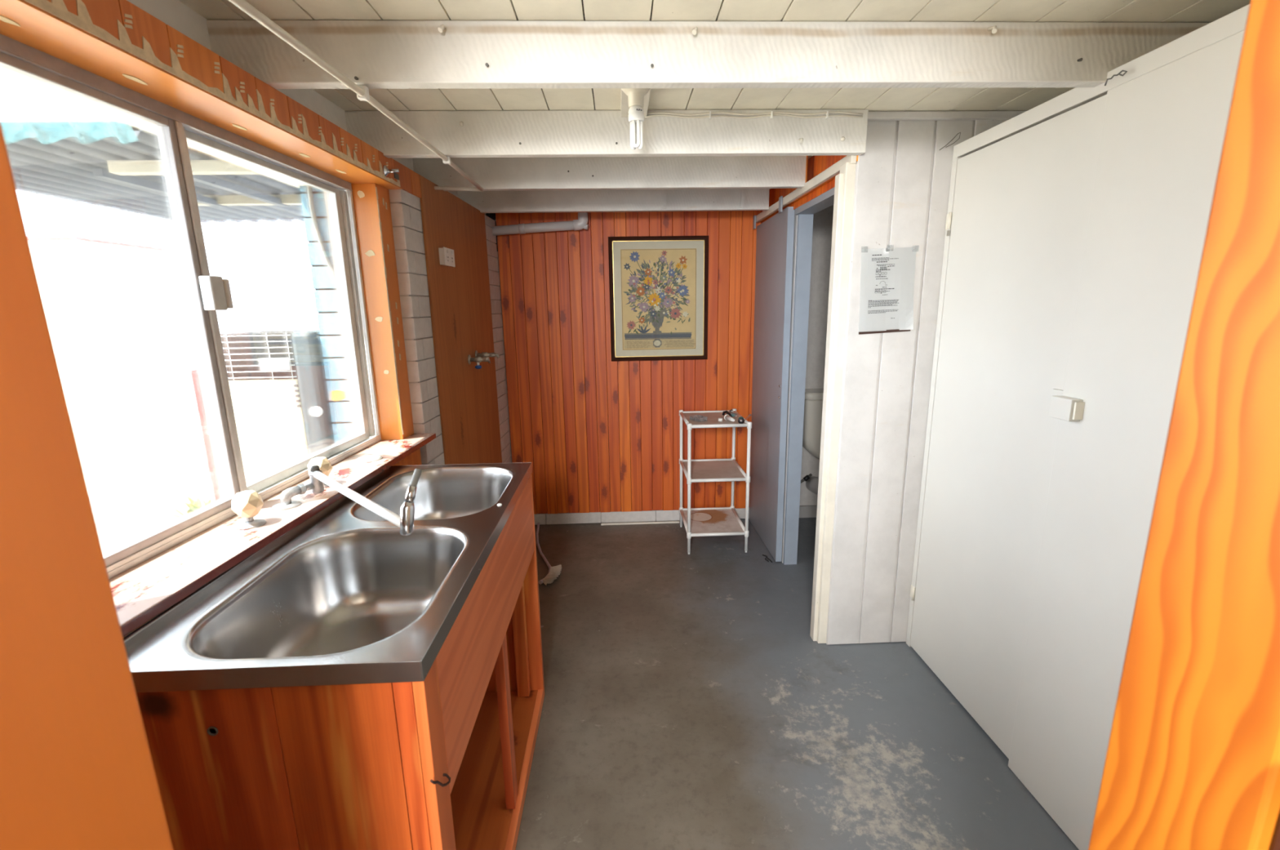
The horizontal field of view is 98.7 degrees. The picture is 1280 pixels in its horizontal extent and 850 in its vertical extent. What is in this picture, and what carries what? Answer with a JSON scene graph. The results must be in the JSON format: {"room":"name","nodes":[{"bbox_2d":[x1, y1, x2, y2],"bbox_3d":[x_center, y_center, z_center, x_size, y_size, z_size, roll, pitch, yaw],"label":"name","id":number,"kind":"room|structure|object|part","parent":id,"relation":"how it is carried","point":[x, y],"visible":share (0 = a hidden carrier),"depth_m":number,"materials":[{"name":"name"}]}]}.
{"room":"utility room","nodes":[
{"label":"utility room","id":0,"kind":"room"},
{"bbox_2d":[0,0,511,637],"bbox_3d":[-1.038,-0.015,2.053,0.298,2.200,3.315,-1,12,0],"label":"wall","id":1,"kind":"structure","parent":0,"point":[425,317],"depth_m":2.08,"materials":[{"name":"brown wood"}]},
{"bbox_2d":[0,33,381,578],"bbox_3d":[-1.045,-0.264,1.414,0.089,0.955,1.360,-1,12,0],"label":"window","id":2,"kind":"structure","parent":1,"relation":"in","point":[198,276],"depth_m":1.25,"materials":[{"name":"glass"}]},
{"bbox_3d":[-1.050,-0.185,1.058,0.004,0.875,0.528,-1,12,0],"label":"pane","id":3,"kind":"part","parent":2,"relation":"part of","materials":[{"name":"clear glass"}]},
{"bbox_3d":[-1.050,-0.181,1.058,0.020,0.911,0.584,-1,12,0],"label":"sliding sash","id":4,"kind":"part","parent":2,"relation":"part of","materials":[{"name":"glass"}]},
{"bbox_3d":[-1.076,-0.322,1.694,0.004,0.875,0.685,-1,12,0],"label":"pane","id":5,"kind":"part","parent":2,"relation":"part of","materials":[{"name":"clear glass"}]},
{"bbox_3d":[-1.076,-0.318,1.695,0.020,0.911,0.741,-1,12,0],"label":"fixed sash","id":6,"kind":"part","parent":2,"relation":"part of","materials":[{"name":"glass"}]},
{"bbox_2d":[109,432,435,636],"bbox_3d":[-0.948,0.240,1.388,0.189,0.022,1.855,-1,12,0],"label":"window sill","id":7,"kind":"structure","parent":1,"relation":"attached to","point":[142,592],"depth_m":1.21,"materials":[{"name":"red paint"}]},
{"bbox_2d":[231,489,266,529],"bbox_3d":[-0.941,0.201,1.318,0.063,0.084,0.063,-1,12,-2],"label":"tap","id":8,"kind":"object","parent":7,"relation":"on","point":[246,504],"visible":1,"depth_m":1.30,"materials":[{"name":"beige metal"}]},
{"bbox_3d":[-0.942,0.191,1.316,0.062,0.060,0.063,-1,12,-2],"label":"knob","id":9,"kind":"part","parent":8,"relation":"part of","materials":[{"name":"beige plastic"}]},
{"bbox_2d":[307,456,332,487],"bbox_3d":[-0.940,0.137,1.614,0.063,0.084,0.063,-1,12,-2],"label":"tap","id":10,"kind":"object","parent":7,"relation":"on","point":[324,464],"visible":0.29,"depth_m":1.60,"materials":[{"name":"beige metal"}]},
{"bbox_3d":[-0.941,0.127,1.612,0.062,0.060,0.063,-1,12,-2],"label":"knob","id":11,"kind":"part","parent":10,"relation":"part of","materials":[{"name":"beige plastic"}]},
{"bbox_2d":[271,465,422,535],"bbox_3d":[-0.702,0.153,1.274,0.635,0.188,0.134,10,16,40],"label":"spout","id":12,"kind":"object","parent":7,"relation":"on","point":[405,521],"visible":1,"depth_m":1.26,"materials":[{"name":"silver metal"}]},
{"bbox_3d":[-0.681,0.166,1.302,0.599,0.038,0.020,11,17,44],"label":"arm","id":13,"kind":"part","parent":12,"relation":"part of","materials":[{"name":"white plastic"}]},
{"bbox_2d":[400,485,417,535],"bbox_3d":[-0.462,0.169,1.093,0.032,0.094,0.046,-1,12,-2],"label":"outlet","id":14,"kind":"object","parent":12,"relation":"attached to","point":[407,508],"depth_m":1.08,"materials":[{"name":"silver metal"}]},
{"bbox_2d":[355,454,382,462],"bbox_3d":[-0.937,0.114,1.899,0.084,0.008,0.084,-1,12,-2],"label":"cap","id":15,"kind":"object","parent":7,"relation":"on","point":[370,458],"visible":1,"depth_m":1.88,"materials":[{"name":"white plastic"}]},
{"bbox_3d":[-1.113,-1.016,1.836,0.180,0.150,3.311,-1,12,0],"label":"wall plate","id":16,"kind":"part","parent":1,"relation":"part of","materials":[{"name":"wood"}]},
{"bbox_2d":[382,164,399,179],"bbox_3d":[-0.883,-0.910,1.993,0.046,0.042,0.126,-1,12,-2],"label":"rod bracket","id":17,"kind":"object","parent":1,"relation":"attached to","point":[386,171],"visible":1,"depth_m":1.95,"materials":[{"name":"grey metal"}]},
{"bbox_3d":[-0.879,-0.903,1.953,0.040,0.016,0.013,-3,12,-8],"label":"arm","id":18,"kind":"part","parent":17,"relation":"part of","materials":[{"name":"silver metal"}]},
{"bbox_3d":[-0.902,-0.922,2.036,0.003,0.020,0.035,-1,12,0],"label":"screw plate","id":19,"kind":"part","parent":17,"relation":"part of","materials":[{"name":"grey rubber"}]},
{"bbox_2d":[438,246,455,266],"bbox_3d":[-0.881,-0.767,2.514,0.034,0.078,0.130,-1,12,0],"label":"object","id":20,"kind":"object","parent":1,"relation":"attached to","point":[446,256],"visible":1,"depth_m":2.47,"materials":[{"name":"white paper"}]},
{"bbox_2d":[467,354,489,368],"bbox_3d":[-0.837,-0.330,2.864,0.104,0.075,0.051,-1,12,-2],"label":"tap","id":21,"kind":"object","parent":1,"relation":"attached to","point":[477,359],"visible":1,"depth_m":2.85,"materials":[{"name":"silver paint"}]},
{"bbox_3d":[-0.844,-0.302,2.867,0.033,0.019,0.033,-1,12,-2],"label":"handle","id":22,"kind":"part","parent":21,"relation":"part of","materials":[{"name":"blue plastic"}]},
{"bbox_2d":[475,350,500,363],"bbox_3d":[-0.824,-0.371,2.989,0.130,0.071,0.051,-1,12,-2],"label":"tap","id":23,"kind":"object","parent":1,"relation":"attached to","point":[482,353],"visible":0.81,"depth_m":2.98,"materials":[{"name":"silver paint"}]},
{"bbox_2d":[484,204,833,524],"bbox_3d":[0.533,-0.431,3.753,3.250,2.250,0.128,-1,12,-2],"label":"wall","id":24,"kind":"structure","parent":0,"point":[600,435],"depth_m":3.69,"materials":[{"name":"orange wood"}]},
{"bbox_2d":[485,213,497,251],"bbox_3d":[-0.934,-1.222,3.473,0.060,0.240,0.028,-1,12,-2],"label":"wall void","id":25,"kind":"structure","parent":24,"relation":"attached to","point":[492,215],"depth_m":3.44,"materials":[{"name":"black"}]},
{"bbox_2d":[490,212,588,235],"bbox_3d":[-0.635,-1.242,3.404,0.632,0.132,0.065,-1,12,-2],"label":"drain pipe","id":26,"kind":"object","parent":24,"relation":"attached to","point":[581,223],"visible":0.91,"depth_m":3.38,"materials":[{"name":"grey plastic"}]},
{"bbox_2d":[608,235,708,360],"bbox_3d":[0.123,-0.815,3.570,0.640,0.786,0.032,-1,12,-2],"label":"framed picture","id":27,"kind":"object","parent":24,"relation":"attached to","point":[659,285],"visible":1,"depth_m":3.57,"materials":[{"name":"multicoloured paper"}]},
{"bbox_2d":[620,248,696,350],"bbox_3d":[0.123,-0.813,3.575,0.488,0.640,0.001,-1,12,-2],"label":"print","id":28,"kind":"object","parent":27,"relation":"attached to","point":[658,286],"depth_m":3.57,"materials":[{"name":"multicoloured paper"}]},
{"bbox_2d":[799,504,817,517],"bbox_3d":[1.476,0.616,3.965,1.160,0.085,0.025,-1,12,-2],"label":"baseboard","id":29,"kind":"structure","parent":24,"relation":"attached to","point":[805,511],"depth_m":3.94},
{"bbox_2d":[178,0,1250,159],"bbox_3d":[0.459,-1.136,1.822,3.598,0.078,3.600,-1,12,-2],"label":"ceiling","id":30,"kind":"structure","parent":0,"point":[872,99],"depth_m":1.33,"materials":[{"name":"white wood"}]},
{"bbox_2d":[344,109,868,158],"bbox_3d":[-0.166,-1.040,1.953,1.975,0.144,0.071,-1,12,-2],"label":"ceiling beam","id":31,"kind":"structure","parent":30,"relation":"attached to","point":[455,133],"depth_m":1.95,"materials":[{"name":"beige paint"}]},
{"bbox_2d":[644,111,862,119],"bbox_3d":[0.408,-1.102,1.953,0.781,0.022,0.011,-1,12,-2],"label":"cable","id":32,"kind":"object","parent":31,"relation":"attached to","point":[777,113],"visible":1,"depth_m":1.95,"materials":[{"name":"beige paint"}]},
{"bbox_2d":[412,155,808,191],"bbox_3d":[-0.201,-1.162,2.525,1.950,0.144,0.053,-1,12,-2],"label":"ceiling beam","id":33,"kind":"structure","parent":30,"relation":"attached to","point":[673,172],"depth_m":2.52,"materials":[{"name":"white paint"}]},
{"bbox_2d":[457,188,769,213],"bbox_3d":[-0.190,-1.288,3.113,1.860,0.144,0.067,-1,12,-2],"label":"ceiling beam","id":34,"kind":"structure","parent":30,"relation":"attached to","point":[695,199],"depth_m":3.11,"materials":[{"name":"white wood"}]},
{"bbox_2d":[620,88,650,149],"bbox_3d":[-0.015,-0.978,1.790,0.094,0.200,0.348,-1,12,-2],"label":"bulb","id":35,"kind":"object","parent":30,"relation":"hanging from","point":[634,102],"visible":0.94,"depth_m":1.68,"materials":[{"name":"beige paint"}]},
{"bbox_3d":[-0.012,-0.955,1.688,0.049,0.042,0.049,-1,12,-2],"label":"bulb","id":36,"kind":"part","parent":35,"relation":"part of","materials":[{"name":"white plastic"}]},
{"bbox_2d":[206,19,1210,88],"bbox_3d":[0.495,-0.929,1.371,3.250,0.136,0.071,-1,12,-2],"label":"ceiling beam","id":37,"kind":"structure","parent":30,"relation":"attached to","point":[372,54],"depth_m":1.36,"materials":[{"name":"beige paint"}]},
{"bbox_2d":[228,0,484,191],"bbox_3d":[-0.793,-0.823,1.369,0.277,0.031,2.243,-1,12,-2],"label":"conduit","id":38,"kind":"object","parent":37,"relation":"attached to","point":[362,91],"visible":0.98,"depth_m":1.29,"materials":[{"name":"beige paint"}]},
{"bbox_2d":[515,517,1078,849],"bbox_3d":[0.545,1.063,2.296,3.400,0.060,3.600,-1,12,-2],"label":"floor","id":39,"kind":"structure","parent":0,"point":[691,701],"depth_m":2.00,"materials":[{"name":"paint"}]},
{"bbox_2d":[136,474,544,849],"bbox_3d":[-0.606,0.745,1.516,0.491,0.926,1.151,-1,12,-2],"label":"base cabinet","id":40,"kind":"object","parent":39,"relation":"on","point":[443,761],"visible":0.69,"depth_m":0.93,"materials":[{"name":"brown wood"}]},
{"bbox_2d":[123,462,532,692],"bbox_3d":[-0.619,0.355,1.424,0.514,0.226,1.131,-1,12,-2],"label":"double sink","id":41,"kind":"object","parent":40,"relation":"on","point":[342,597],"visible":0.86,"depth_m":1.25,"materials":[{"name":"silver metal"}]},
{"bbox_2d":[450,689,537,849],"bbox_3d":[-0.611,1.164,1.609,0.468,0.018,1.085,-1,12,-2],"label":"shelf","id":42,"kind":"object","parent":40,"relation":"attached to","point":[482,820],"depth_m":1.74,"materials":[{"name":"brown wood"}]},
{"bbox_3d":[-0.455,0.619,2.037,0.045,0.863,0.038,-1,12,-2],"label":"post","id":43,"kind":"part","parent":40,"relation":"part of","materials":[{"name":"brown wood"}]},
{"bbox_3d":[-0.367,1.165,1.641,0.021,0.045,1.045,-1,12,-2],"label":"rail","id":44,"kind":"part","parent":40,"relation":"part of","materials":[{"name":"brown wood"}]},
{"bbox_2d":[535,522,561,585],"bbox_3d":[-0.577,0.778,3.435,0.140,0.049,0.880,-3,12,-11],"label":"brush","id":45,"kind":"object","parent":39,"relation":"on","point":[554,571],"visible":1,"depth_m":3.15,"materials":[{"name":"white plastic"}]},
{"bbox_3d":[-0.607,0.783,3.448,0.085,0.036,0.845,-3,12,-12],"label":"handle","id":46,"kind":"part","parent":45,"relation":"part of","materials":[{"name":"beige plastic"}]},
{"bbox_2d":[600,520,679,525],"bbox_3d":[0.002,0.694,3.882,0.555,0.013,0.015,-1,12,-2],"label":"rod","id":47,"kind":"object","parent":39,"relation":"on","point":[666,522],"visible":1,"depth_m":3.88,"materials":[{"name":"beige paint"}]},
{"bbox_2d":[679,408,751,554],"bbox_3d":[0.466,0.345,3.531,0.385,0.828,0.459,-1,12,-2],"label":"stand","id":48,"kind":"object","parent":39,"relation":"on","point":[715,521],"visible":0.98,"depth_m":3.47,"materials":[{"name":"white plastic"}]},
{"bbox_3d":[0.280,0.311,3.737,0.021,0.815,0.020,-1,12,-2],"label":"leg","id":49,"kind":"part","parent":48,"relation":"part of","materials":[{"name":"white plastic"}]},
{"bbox_3d":[0.287,0.291,3.513,0.021,0.021,0.430,-1,12,-2],"label":"rail","id":50,"kind":"part","parent":48,"relation":"part of","materials":[{"name":"white plastic"}]},
{"bbox_3d":[0.293,0.632,3.586,0.021,0.021,0.430,-1,12,-2],"label":"rail","id":51,"kind":"part","parent":48,"relation":"part of","materials":[{"name":"white plastic"}]},
{"bbox_3d":[0.282,-0.036,3.442,0.021,0.021,0.430,-1,12,-2],"label":"rail","id":52,"kind":"part","parent":48,"relation":"part of","materials":[{"name":"white plastic"}]},
{"bbox_3d":[0.297,0.401,3.317,0.021,0.815,0.020,-1,12,-2],"label":"leg","id":53,"kind":"part","parent":48,"relation":"part of","materials":[{"name":"white plastic"}]},
{"bbox_2d":[689,414,706,421],"bbox_3d":[0.362,-0.042,3.403,0.068,0.022,0.090,-9,14,-33],"label":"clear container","id":54,"kind":"object","parent":48,"relation":"on","point":[700,418],"visible":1,"depth_m":3.40,"materials":[{"name":"plastic"}]},
{"bbox_3d":[0.462,0.583,3.802,0.356,0.021,0.021,-1,12,-2],"label":"rail","id":55,"kind":"part","parent":48,"relation":"part of","materials":[{"name":"white plastic"}]},
{"bbox_3d":[0.457,0.241,3.729,0.356,0.021,0.021,-1,12,-2],"label":"rail","id":56,"kind":"part","parent":48,"relation":"part of","materials":[{"name":"white plastic"}]},
{"bbox_3d":[0.452,-0.085,3.659,0.356,0.021,0.021,-1,12,-2],"label":"rail","id":57,"kind":"part","parent":48,"relation":"part of","materials":[{"name":"white plastic"}]},
{"bbox_3d":[0.471,0.629,3.592,0.348,0.005,0.422,-1,12,-2],"label":"shelf","id":58,"kind":"part","parent":48,"relation":"part of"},
{"bbox_3d":[0.465,0.288,3.519,0.348,0.005,0.422,-1,12,-2],"label":"shelf","id":59,"kind":"part","parent":48,"relation":"part of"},
{"bbox_3d":[0.460,-0.039,3.449,0.348,0.005,0.422,-1,12,-2],"label":"shelf","id":60,"kind":"part","parent":48,"relation":"part of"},
{"bbox_3d":[0.479,0.673,3.382,0.356,0.021,0.021,-1,12,-2],"label":"rail","id":61,"kind":"part","parent":48,"relation":"part of","materials":[{"name":"white plastic"}]},
{"bbox_3d":[0.474,0.331,3.309,0.356,0.021,0.021,-1,12,-2],"label":"rail","id":62,"kind":"part","parent":48,"relation":"part of","materials":[{"name":"white plastic"}]},
{"bbox_3d":[0.469,0.005,3.239,0.356,0.021,0.021,-1,12,-2],"label":"rail","id":63,"kind":"part","parent":48,"relation":"part of","materials":[{"name":"white plastic"}]},
{"bbox_2d":[722,410,732,417],"bbox_3d":[0.553,-0.068,3.459,0.028,0.041,0.087,-8,14,-31],"label":"strap","id":64,"kind":"object","parent":48,"relation":"on","point":[727,412],"visible":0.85,"depth_m":3.46,"materials":[{"name":"plastic"}]},
{"bbox_2d":[724,413,734,421],"bbox_3d":[0.547,-0.038,3.331,0.036,0.036,0.105,-5,13,-17],"label":"tube","id":65,"kind":"object","parent":48,"relation":"on","point":[726,417],"visible":1,"depth_m":3.33,"materials":[{"name":"plastic"}]},
{"bbox_2d":[728,409,737,417],"bbox_3d":[0.584,-0.071,3.474,0.045,0.041,0.094,-5,13,-19],"label":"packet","id":66,"kind":"object","parent":48,"relation":"on","point":[734,415],"visible":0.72,"depth_m":3.45,"materials":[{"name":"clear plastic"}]},
{"bbox_3d":[0.636,0.302,3.749,0.021,0.815,0.020,-1,12,-2],"label":"leg","id":67,"kind":"part","parent":48,"relation":"part of","materials":[{"name":"white plastic"}]},
{"bbox_3d":[0.649,0.623,3.598,0.021,0.021,0.430,-1,12,-2],"label":"rail","id":68,"kind":"part","parent":48,"relation":"part of","materials":[{"name":"white plastic"}]},
{"bbox_3d":[0.643,0.282,3.525,0.021,0.021,0.430,-1,12,-2],"label":"rail","id":69,"kind":"part","parent":48,"relation":"part of","materials":[{"name":"white plastic"}]},
{"bbox_3d":[0.638,-0.044,3.455,0.021,0.021,0.430,-1,12,-2],"label":"rail","id":70,"kind":"part","parent":48,"relation":"part of","materials":[{"name":"white plastic"}]},
{"bbox_2d":[737,416,744,423],"bbox_3d":[0.605,-0.029,3.289,0.037,0.037,0.062,1,12,9],"label":"castor","id":71,"kind":"object","parent":48,"relation":"on","point":[740,420],"visible":1,"depth_m":3.26,"materials":[{"name":"black plastic"}]},
{"bbox_3d":[0.653,0.392,3.329,0.021,0.815,0.020,-1,12,-2],"label":"leg","id":72,"kind":"part","parent":48,"relation":"part of","materials":[{"name":"white plastic"}]},
{"bbox_2d":[802,388,823,494],"bbox_3d":[1.345,0.282,3.504,0.492,0.935,0.773,-1,12,-2],"label":"toilet","id":73,"kind":"object","parent":39,"relation":"on","point":[813,404],"visible":0.14,"depth_m":3.64,"materials":[{"name":"beige ceramic"}]},
{"bbox_2d":[800,473,812,483],"bbox_3d":[1.083,0.419,3.879,0.264,0.155,0.032,-1,12,-2],"label":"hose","id":74,"kind":"object","parent":73,"relation":"attached to","point":[806,477],"visible":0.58,"depth_m":3.86,"materials":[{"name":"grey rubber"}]},
{"bbox_3d":[1.327,-0.210,3.688,0.492,0.049,0.206,-1,12,-2],"label":"cistern lid","id":75,"kind":"part","parent":73,"relation":"part of","materials":[{"name":"beige ceramic"}]},
{"bbox_2d":[906,4,1249,849],"bbox_3d":[1.537,0.148,1.418,0.736,2.068,1.748,-1,12,-2],"label":"tall cabinet","id":76,"kind":"object","parent":39,"relation":"on","point":[1077,222],"visible":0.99,"depth_m":1.56,"materials":[{"name":"paint"}]},
{"bbox_2d":[939,132,960,150],"bbox_3d":[1.143,-1.046,2.025,0.068,0.058,0.004,1,12,10],"label":"wire hook","id":77,"kind":"object","parent":76,"relation":"attached to","point":[959,132],"visible":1,"depth_m":2.02,"materials":[{"name":"grey metal"}]},
{"bbox_3d":[1.207,0.069,1.908,0.018,2.002,0.664,-1,12,-2],"label":"door","id":78,"kind":"part","parent":76,"relation":"part of","materials":[{"name":"paint"}]},
{"bbox_3d":[1.201,-0.067,1.578,0.010,0.068,0.043,-1,12,-2],"label":"handle","id":79,"kind":"part","parent":76,"relation":"part of","materials":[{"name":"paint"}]},
{"bbox_3d":[1.177,-0.046,1.519,0.032,0.060,0.072,-1,12,-2],"label":"handle","id":80,"kind":"part","parent":76,"relation":"part of","materials":[{"name":"paint"}]},
{"bbox_3d":[1.213,-0.833,1.195,0.023,0.046,1.748,-1,12,-2],"label":"rail","id":81,"kind":"part","parent":76,"relation":"part of","materials":[{"name":"paint"}]},
{"bbox_2d":[1104,70,1127,85],"bbox_3d":[1.173,-0.858,1.355,0.006,0.019,0.062,-1,12,-2],"label":"wire twist","id":82,"kind":"object","parent":76,"relation":"attached to","point":[1125,71],"visible":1,"depth_m":1.35,"materials":[{"name":"grey metal"}]},
{"bbox_3d":[1.223,0.249,1.082,0.016,2.012,1.054,-1,12,-2],"label":"door","id":83,"kind":"part","parent":76,"relation":"part of","materials":[{"name":"paint"}]},
{"bbox_2d":[760,155,846,562],"bbox_3d":[0.856,-0.239,3.002,0.077,2.180,1.500,-1,12,-2],"label":"wall","id":84,"kind":"structure","parent":0,"point":[816,164],"depth_m":2.90,"materials":[{"name":"orange wood"}]},
{"bbox_2d":[782,213,813,564],"bbox_3d":[0.873,-0.149,3.046,0.075,1.985,0.023,-1,12,-2],"label":"trim","id":85,"kind":"structure","parent":84,"relation":"attached to","point":[805,221],"depth_m":3.02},
{"bbox_2d":[749,155,857,561],"bbox_3d":[0.794,-0.177,2.980,0.068,2.049,1.515,-1,11,-2],"label":"sliding door","id":86,"kind":"structure","parent":84,"relation":"in","point":[775,236],"depth_m":3.24,"materials":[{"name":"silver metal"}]},
{"bbox_3d":[0.780,-1.151,2.772,0.048,0.038,1.493,-1,12,-2],"label":"door rail","id":87,"kind":"part","parent":86,"relation":"part of","materials":[{"name":"white wood"}]},
{"bbox_2d":[795,186,835,214],"bbox_3d":[0.864,-1.030,2.493,0.090,0.030,0.735,-1,12,-2],"label":"trim","id":88,"kind":"structure","parent":84,"relation":"attached to","point":[826,199],"depth_m":2.59,"materials":[{"name":"grey wood"}]},
{"bbox_2d":[826,111,1025,644],"bbox_3d":[1.471,-0.095,2.286,1.295,2.180,0.099,-1,12,-2],"label":"wall partition","id":89,"kind":"structure","parent":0,"point":[903,176],"depth_m":2.23,"materials":[{"name":"white paint"}]},
{"bbox_2d":[809,161,856,643],"bbox_3d":[0.810,-0.007,2.307,0.078,2.020,0.076,-1,12,-2],"label":"trim","id":90,"kind":"structure","parent":89,"relation":"attached to","point":[844,188],"depth_m":2.26,"materials":[{"name":"beige paint"}]},
{"bbox_2d":[858,244,919,334],"bbox_3d":[0.964,-0.525,2.138,0.224,0.338,0.014,-1,12,-2],"label":"paper notice","id":91,"kind":"object","parent":89,"relation":"attached to","point":[886,274],"visible":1,"depth_m":2.14,"materials":[{"name":"grey paper"}]},
{"bbox_3d":[0.542,0.305,0.445,3.300,2.200,0.100,-1,12,-2],"label":"wall","id":92,"kind":"structure","parent":0,"visible":0},
{"bbox_2d":[0,0,1279,849],"bbox_3d":[0.009,0.368,0.429,1.010,2.100,0.140,-1,12,-2],"label":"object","id":93,"kind":"structure","parent":92,"relation":"in","point":[1193,757],"depth_m":0.39,"materials":[{"name":"brown wood"}]},
{"bbox_3d":[0.478,0.369,0.389,0.074,2.100,0.025,-1,12,-2],"label":"architrave","id":94,"kind":"part","parent":93,"relation":"part of","materials":[{"name":"orange wood"}]},
{"label":"outside","id":95,"kind":"structure","parent":0,"visible":0},
{"bbox_3d":[-7.714,0.744,4.966,12.900,0.100,22.000,-1,12,-2],"label":"ground","id":96,"kind":"structure","parent":95,"visible":0},
{"bbox_2d":[28,241,63,386],"bbox_3d":[-5.579,-0.562,5.279,1.750,2.255,1.010,-1,12,-2],"label":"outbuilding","id":97,"kind":"structure","parent":96,"relation":"on","point":[46,307],"depth_m":4.74,"materials":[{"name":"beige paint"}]}
]}

